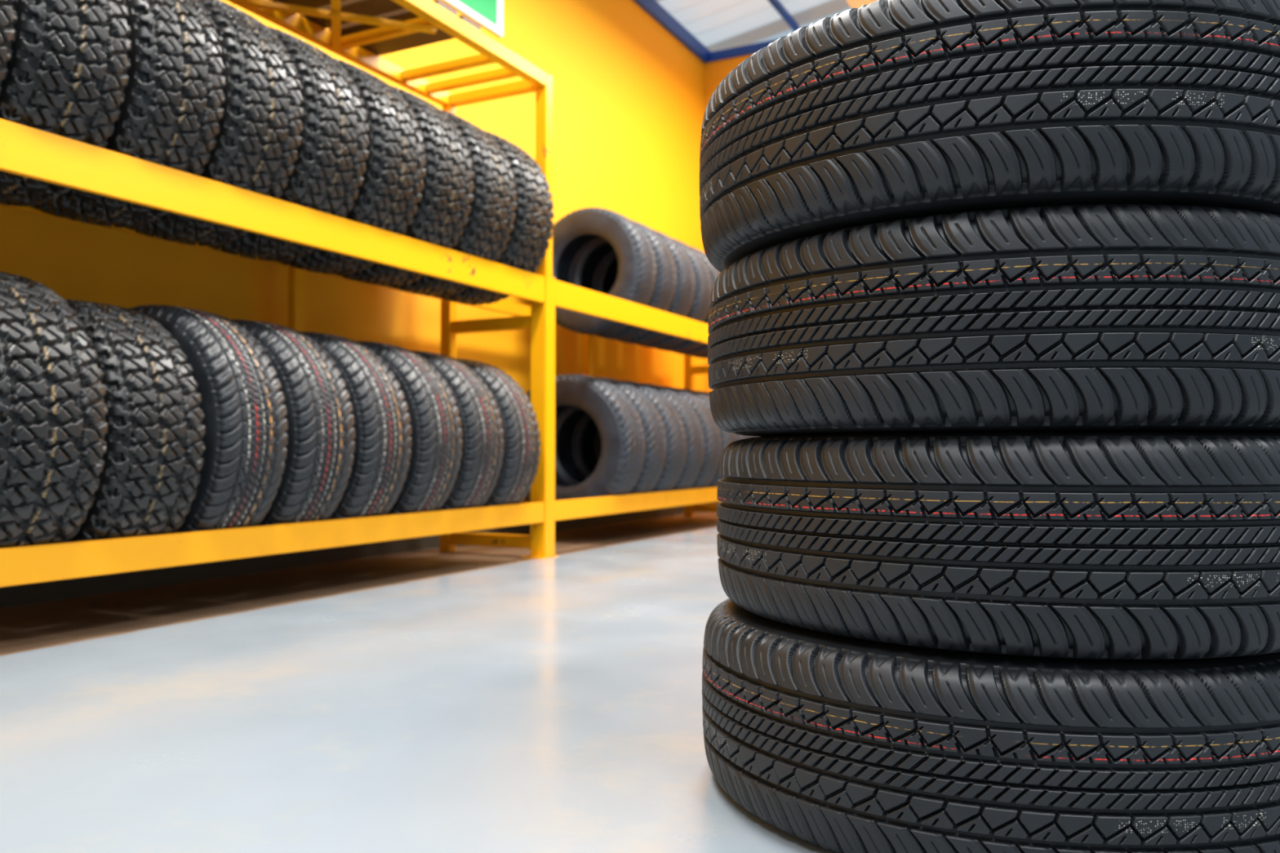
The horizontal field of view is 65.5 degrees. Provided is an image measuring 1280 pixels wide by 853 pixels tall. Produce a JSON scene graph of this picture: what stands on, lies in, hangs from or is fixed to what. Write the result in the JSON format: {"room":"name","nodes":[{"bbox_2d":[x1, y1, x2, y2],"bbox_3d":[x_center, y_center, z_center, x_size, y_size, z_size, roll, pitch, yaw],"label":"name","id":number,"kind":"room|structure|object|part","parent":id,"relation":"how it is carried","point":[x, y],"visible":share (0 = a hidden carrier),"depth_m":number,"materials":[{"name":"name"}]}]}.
{"room":"tire shop","nodes":[
{"label":"tire shop","id":0,"kind":"room"},
{"bbox_2d":[0,0,704,394],"bbox_3d":[-2.135,-1.315,3.290,0.150,3.800,11.890,-1,-2,27],"label":"wall","id":1,"kind":"structure","parent":0,"point":[628,95],"depth_m":6.05,"materials":[{"name":"yellow paint"}]},
{"bbox_2d":[0,502,706,608],"bbox_3d":[-2.094,0.517,3.141,0.020,0.130,11.740,-1,-2,27],"label":"baseboard","id":2,"kind":"structure","parent":1,"relation":"attached to","point":[37,593],"depth_m":4.05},
{"bbox_2d":[443,0,503,37],"bbox_3d":[-0.952,-2.438,5.465,0.027,0.350,0.690,-1,-2,27],"label":"exit sign","id":3,"kind":"object","parent":1,"relation":"attached to","point":[489,14],"visible":1,"depth_m":5.61,"materials":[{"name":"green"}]},
{"bbox_2d":[632,0,711,63],"bbox_3d":[-2.115,-3.275,3.322,0.180,0.120,11.880,-1,-2,27],"label":"trim","id":4,"kind":"structure","parent":1,"relation":"on","point":[655,10],"depth_m":7.86,"materials":[{"name":"blue metal"}]},
{"bbox_2d":[0,511,835,852],"bbox_3d":[1.558,0.590,1.406,8.500,0.100,11.940,-1,-2,27],"label":"floor","id":5,"kind":"structure","parent":0,"point":[469,699],"depth_m":1.94,"materials":[{"name":"grey concrete"}]},
{"bbox_2d":[0,0,719,587],"bbox_3d":[-0.723,-0.527,4.872,0.670,2.300,6.060,-1,-2,27],"label":"storage rack","id":6,"kind":"object","parent":5,"relation":"on","point":[25,151],"visible":0.7,"depth_m":4.00,"materials":[{"name":"yellow metal"}]},
{"bbox_2d":[0,0,17,93],"bbox_3d":[-1.916,-1.032,2.470,0.799,0.799,0.306,-1,-2,26],"label":"tyre","id":7,"kind":"object","parent":6,"relation":"on","point":[8,15],"visible":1,"depth_m":2.41,"materials":[{"name":"rubber"}]},
{"bbox_2d":[0,271,107,547],"bbox_3d":[-1.813,-0.001,2.648,0.848,0.848,0.323,-1,-2,26],"label":"tyre","id":8,"kind":"object","parent":6,"relation":"on","point":[54,428],"visible":0.88,"depth_m":2.48,"materials":[{"name":"rubber"}]},
{"bbox_2d":[0,0,131,206],"bbox_3d":[-1.776,-1.025,2.746,0.800,0.800,0.305,-1,-2,28],"label":"tyre","id":9,"kind":"object","parent":6,"relation":"on","point":[67,77],"visible":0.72,"depth_m":2.57,"materials":[{"name":"rubber"}]},
{"bbox_2d":[30,0,226,227],"bbox_3d":[-1.637,-1.018,3.021,0.799,0.799,0.305,-1,-2,27],"label":"tyre","id":10,"kind":"object","parent":6,"relation":"on","point":[171,112],"visible":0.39,"depth_m":2.85,"materials":[{"name":"rubber"}]},
{"bbox_2d":[63,298,205,542],"bbox_3d":[-1.664,0.034,2.941,0.807,0.807,0.309,-1,-2,28],"label":"tyre","id":11,"kind":"object","parent":6,"relation":"on","point":[149,477],"visible":0.46,"depth_m":2.76,"materials":[{"name":"rubber"}]},
{"bbox_2d":[128,304,288,533],"bbox_3d":[-1.522,0.027,3.223,0.827,0.827,0.275,-1,-2,26],"label":"tyre","id":12,"kind":"object","parent":6,"relation":"on","point":[246,437],"visible":0.38,"depth_m":3.02,"materials":[{"name":"rubber"}]},
{"bbox_2d":[124,0,303,245],"bbox_3d":[-1.498,-1.012,3.297,0.824,0.824,0.300,-3,-2,27],"label":"tyre","id":13,"kind":"object","parent":6,"relation":"on","point":[258,140],"visible":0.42,"depth_m":3.12,"materials":[{"name":"rubber"}]},
{"bbox_2d":[206,26,368,261],"bbox_3d":[-1.358,-1.005,3.573,0.800,0.800,0.307,-1,-2,28],"label":"tyre","id":14,"kind":"object","parent":6,"relation":"on","point":[330,166],"visible":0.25,"depth_m":3.39,"materials":[{"name":"rubber"}]},
{"bbox_2d":[231,319,355,525],"bbox_3d":[-1.383,0.039,3.499,0.819,0.819,0.271,-1,-2,28],"label":"tyre","id":15,"kind":"object","parent":6,"relation":"on","point":[321,446],"visible":0.38,"depth_m":3.29,"materials":[{"name":"rubber"}]},
{"bbox_2d":[274,57,426,274],"bbox_3d":[-1.219,-0.999,3.849,0.800,0.799,0.305,-1,-2,26],"label":"tyre","id":16,"kind":"object","parent":6,"relation":"on","point":[389,193],"visible":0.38,"depth_m":3.67,"materials":[{"name":"rubber"}]},
{"bbox_2d":[299,331,412,519],"bbox_3d":[-1.248,0.051,3.767,0.812,0.812,0.268,-1,-2,27],"label":"tyre","id":17,"kind":"object","parent":6,"relation":"on","point":[382,453],"visible":0.35,"depth_m":3.57,"materials":[{"name":"rubber"}]},
{"bbox_2d":[271,0,480,56],"bbox_3d":[-1.459,-1.729,3.398,0.590,0.028,2.275,-1,-2,27],"label":"boards","id":18,"kind":"object","parent":6,"relation":"on","point":[386,9],"visible":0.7,"depth_m":4.16,"materials":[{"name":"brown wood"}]},
{"bbox_3d":[-1.374,-1.676,3.570,0.619,0.065,3.016,-1,-2,27],"label":"frame","id":19,"kind":"part","parent":6,"relation":"part of","materials":[{"name":"yellow paint"}]},
{"bbox_2d":[335,84,474,285],"bbox_3d":[-1.080,-0.992,4.124,0.800,0.800,0.306,-1,-2,28],"label":"tyre","id":20,"kind":"object","parent":6,"relation":"on","point":[443,208],"visible":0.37,"depth_m":3.94,"materials":[{"name":"rubber"}]},
{"bbox_2d":[356,341,462,515],"bbox_3d":[-1.108,0.061,4.043,0.808,0.808,0.269,-1,-2,26],"label":"tyre","id":21,"kind":"object","parent":6,"relation":"on","point":[437,445],"visible":0.34,"depth_m":3.84,"materials":[{"name":"rubber"}]},
{"bbox_2d":[385,109,516,296],"bbox_3d":[-0.941,-0.985,4.400,0.799,0.799,0.305,-1,-2,26],"label":"tyre","id":22,"kind":"object","parent":6,"relation":"on","point":[485,235],"visible":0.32,"depth_m":4.22,"materials":[{"name":"rubber"}]},
{"bbox_2d":[410,350,504,511],"bbox_3d":[-0.975,0.073,4.307,0.800,0.800,0.266,-1,-2,26],"label":"tyre","id":23,"kind":"object","parent":6,"relation":"on","point":[481,461],"visible":0.36,"depth_m":4.11,"materials":[{"name":"rubber"}]},
{"bbox_2d":[434,129,554,305],"bbox_3d":[-0.801,-0.979,4.676,0.800,0.800,0.305,-1,-2,26],"label":"tyre","id":24,"kind":"object","parent":6,"relation":"on","point":[528,244],"visible":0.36,"depth_m":4.49,"materials":[{"name":"rubber"}]},
{"bbox_2d":[453,358,540,506],"bbox_3d":[-0.842,0.085,4.570,0.792,0.792,0.264,-1,-2,26],"label":"tyre","id":25,"kind":"object","parent":6,"relation":"on","point":[522,451],"visible":0.3,"depth_m":4.37,"materials":[{"name":"rubber"}]},
{"bbox_2d":[524,373,645,502],"bbox_3d":[-0.364,0.108,5.516,0.792,0.792,0.263,-1,-2,26],"label":"tyre","id":26,"kind":"object","parent":6,"relation":"on","point":[619,468],"visible":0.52,"depth_m":5.33,"materials":[{"name":"rubber"}]},
{"bbox_2d":[551,207,656,335],"bbox_3d":[-0.265,-0.890,5.736,0.720,0.720,0.239,-1,-2,26],"label":"tyre","id":27,"kind":"object","parent":6,"relation":"on","point":[635,281],"visible":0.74,"depth_m":5.61,"materials":[{"name":"rubber"}]},
{"bbox_2d":[555,377,666,494],"bbox_3d":[-0.240,0.114,5.761,0.792,0.792,0.263,-1,-2,26],"label":"tyre","id":28,"kind":"object","parent":6,"relation":"on","point":[566,426],"visible":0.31,"depth_m":5.65,"materials":[{"name":"rubber"}]},
{"bbox_2d":[571,219,675,339],"bbox_3d":[-0.141,-0.884,5.981,0.719,0.720,0.238,-1,-2,28],"label":"tyre","id":29,"kind":"object","parent":6,"relation":"on","point":[586,264],"visible":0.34,"depth_m":5.88,"materials":[{"name":"rubber"}]},
{"bbox_2d":[573,380,686,492],"bbox_3d":[-0.116,0.120,6.006,0.792,0.792,0.263,-1,-2,26],"label":"tyre","id":30,"kind":"object","parent":6,"relation":"on","point":[586,434],"visible":0.31,"depth_m":5.87,"materials":[{"name":"rubber"}]},
{"bbox_2d":[594,229,694,344],"bbox_3d":[-0.017,-0.878,6.227,0.720,0.720,0.238,-1,-2,27],"label":"tyre","id":31,"kind":"object","parent":6,"relation":"on","point":[606,273],"visible":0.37,"depth_m":6.10,"materials":[{"name":"rubber"}]},
{"bbox_2d":[595,382,704,490],"bbox_3d":[0.008,0.126,6.252,0.792,0.792,0.261,-1,-2,27],"label":"tyre","id":32,"kind":"object","parent":6,"relation":"on","point":[695,454],"visible":0.27,"depth_m":6.06,"materials":[{"name":"rubber"}]},
{"bbox_2d":[638,237,711,348],"bbox_3d":[0.107,-0.872,6.472,0.720,0.720,0.240,-1,-2,27],"label":"tyre","id":33,"kind":"object","parent":6,"relation":"on","point":[700,307],"visible":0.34,"depth_m":6.30,"materials":[{"name":"rubber"}]},
{"bbox_2d":[654,245,719,351],"bbox_3d":[0.231,-0.866,6.718,0.720,0.719,0.238,-1,-2,27],"label":"tyre","id":34,"kind":"object","parent":6,"relation":"on","point":[688,344],"visible":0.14,"depth_m":6.56,"materials":[{"name":"rubber"}]},
{"bbox_2d":[673,342,708,355],"bbox_3d":[0.355,-0.861,6.963,0.720,0.720,0.238,-1,-2,27],"label":"tyre","id":35,"kind":"object","parent":6,"relation":"on","point":[703,348],"visible":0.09,"depth_m":6.86,"materials":[{"name":"rubber"}]},
{"bbox_2d":[662,386,721,488],"bbox_3d":[0.132,0.132,6.497,0.792,0.792,0.263,-1,-2,26],"label":"tyre","id":36,"kind":"object","parent":6,"relation":"on","point":[713,446],"visible":0.24,"depth_m":6.30,"materials":[{"name":"rubber"}]},
{"bbox_2d":[688,352,707,358],"bbox_3d":[0.479,-0.855,7.208,0.719,0.719,0.240,-1,-2,26],"label":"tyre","id":37,"kind":"object","parent":6,"relation":"on","point":[705,355],"visible":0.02,"depth_m":7.13,"materials":[{"name":"rubber"}]},
{"bbox_2d":[680,388,736,488],"bbox_3d":[0.256,0.137,6.742,0.792,0.792,0.262,-1,-2,26],"label":"tyre","id":38,"kind":"object","parent":6,"relation":"on","point":[726,437],"visible":0.06,"depth_m":6.53,"materials":[{"name":"rubber"}]},
{"bbox_2d":[694,390,750,440],"bbox_3d":[0.380,0.143,6.988,0.792,0.792,0.264,-1,-2,28],"label":"tyre","id":39,"kind":"object","parent":6,"relation":"on","point":[739,437],"visible":0.06,"depth_m":6.79,"materials":[{"name":"rubber"}]},
{"bbox_2d":[702,598,1279,852],"bbox_3d":[0.546,0.411,1.530,0.900,0.264,0.900,0,-1,4],"label":"tyre","id":40,"kind":"object","parent":5,"relation":"on","point":[837,744],"visible":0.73,"depth_m":1.13,"materials":[{"name":"rubber"}]},
{"bbox_2d":[716,431,1279,659],"bbox_3d":[0.570,0.147,1.542,0.900,0.264,0.900,0,-1,-4],"label":"tyre","id":41,"kind":"object","parent":40,"relation":"on","point":[1105,545],"visible":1,"depth_m":1.13,"materials":[{"name":"rubber"}]},
{"bbox_2d":[707,204,1279,436],"bbox_3d":[0.556,-0.117,1.546,0.900,0.264,0.900,0,-1,-17],"label":"tyre","id":42,"kind":"object","parent":41,"relation":"on","point":[1091,317],"visible":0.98,"depth_m":1.13,"materials":[{"name":"rubber"}]},
{"bbox_2d":[698,0,1279,272],"bbox_3d":[0.542,-0.382,1.535,0.900,0.264,0.900,0,-1,10],"label":"tyre","id":43,"kind":"object","parent":42,"relation":"on","point":[879,111],"visible":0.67,"depth_m":1.13,"materials":[{"name":"rubber"}]},
{"bbox_2d":[703,53,752,392],"bbox_3d":[4.282,-1.235,6.624,8.300,3.800,0.150,-1,-2,27],"label":"wall","id":44,"kind":"structure","parent":0,"point":[714,72],"depth_m":8.42,"materials":[{"name":"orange paint"}]},
{"bbox_2d":[706,501,722,504],"bbox_3d":[4.253,0.598,6.499,8.280,0.130,0.020,-1,-2,27],"label":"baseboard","id":45,"kind":"structure","parent":44,"relation":"attached to","point":[717,502],"depth_m":8.32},
{"bbox_2d":[707,38,778,62],"bbox_3d":[4.289,-3.175,6.639,8.260,0.080,0.140,-1,-2,27],"label":"trim","id":46,"kind":"structure","parent":44,"relation":"on","point":[749,49],"depth_m":8.32,"materials":[{"name":"blue metal"}]},
{"bbox_2d":[655,0,850,51],"bbox_3d":[1.663,-4.152,1.619,8.800,1.476,12.210,-1,-2,27],"label":"ceiling","id":47,"kind":"structure","parent":0,"point":[717,24],"depth_m":8.28,"materials":[{"name":"beige"}]},
{"bbox_2d":[768,0,877,31],"bbox_3d":[1.766,-3.879,1.465,8.510,1.738,12.040,-1,-2,27],"label":"roof truss","id":48,"kind":"object","parent":47,"relation":"attached to","point":[777,5],"visible":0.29,"depth_m":7.98,"materials":[{"name":"blue metal"}]}
]}

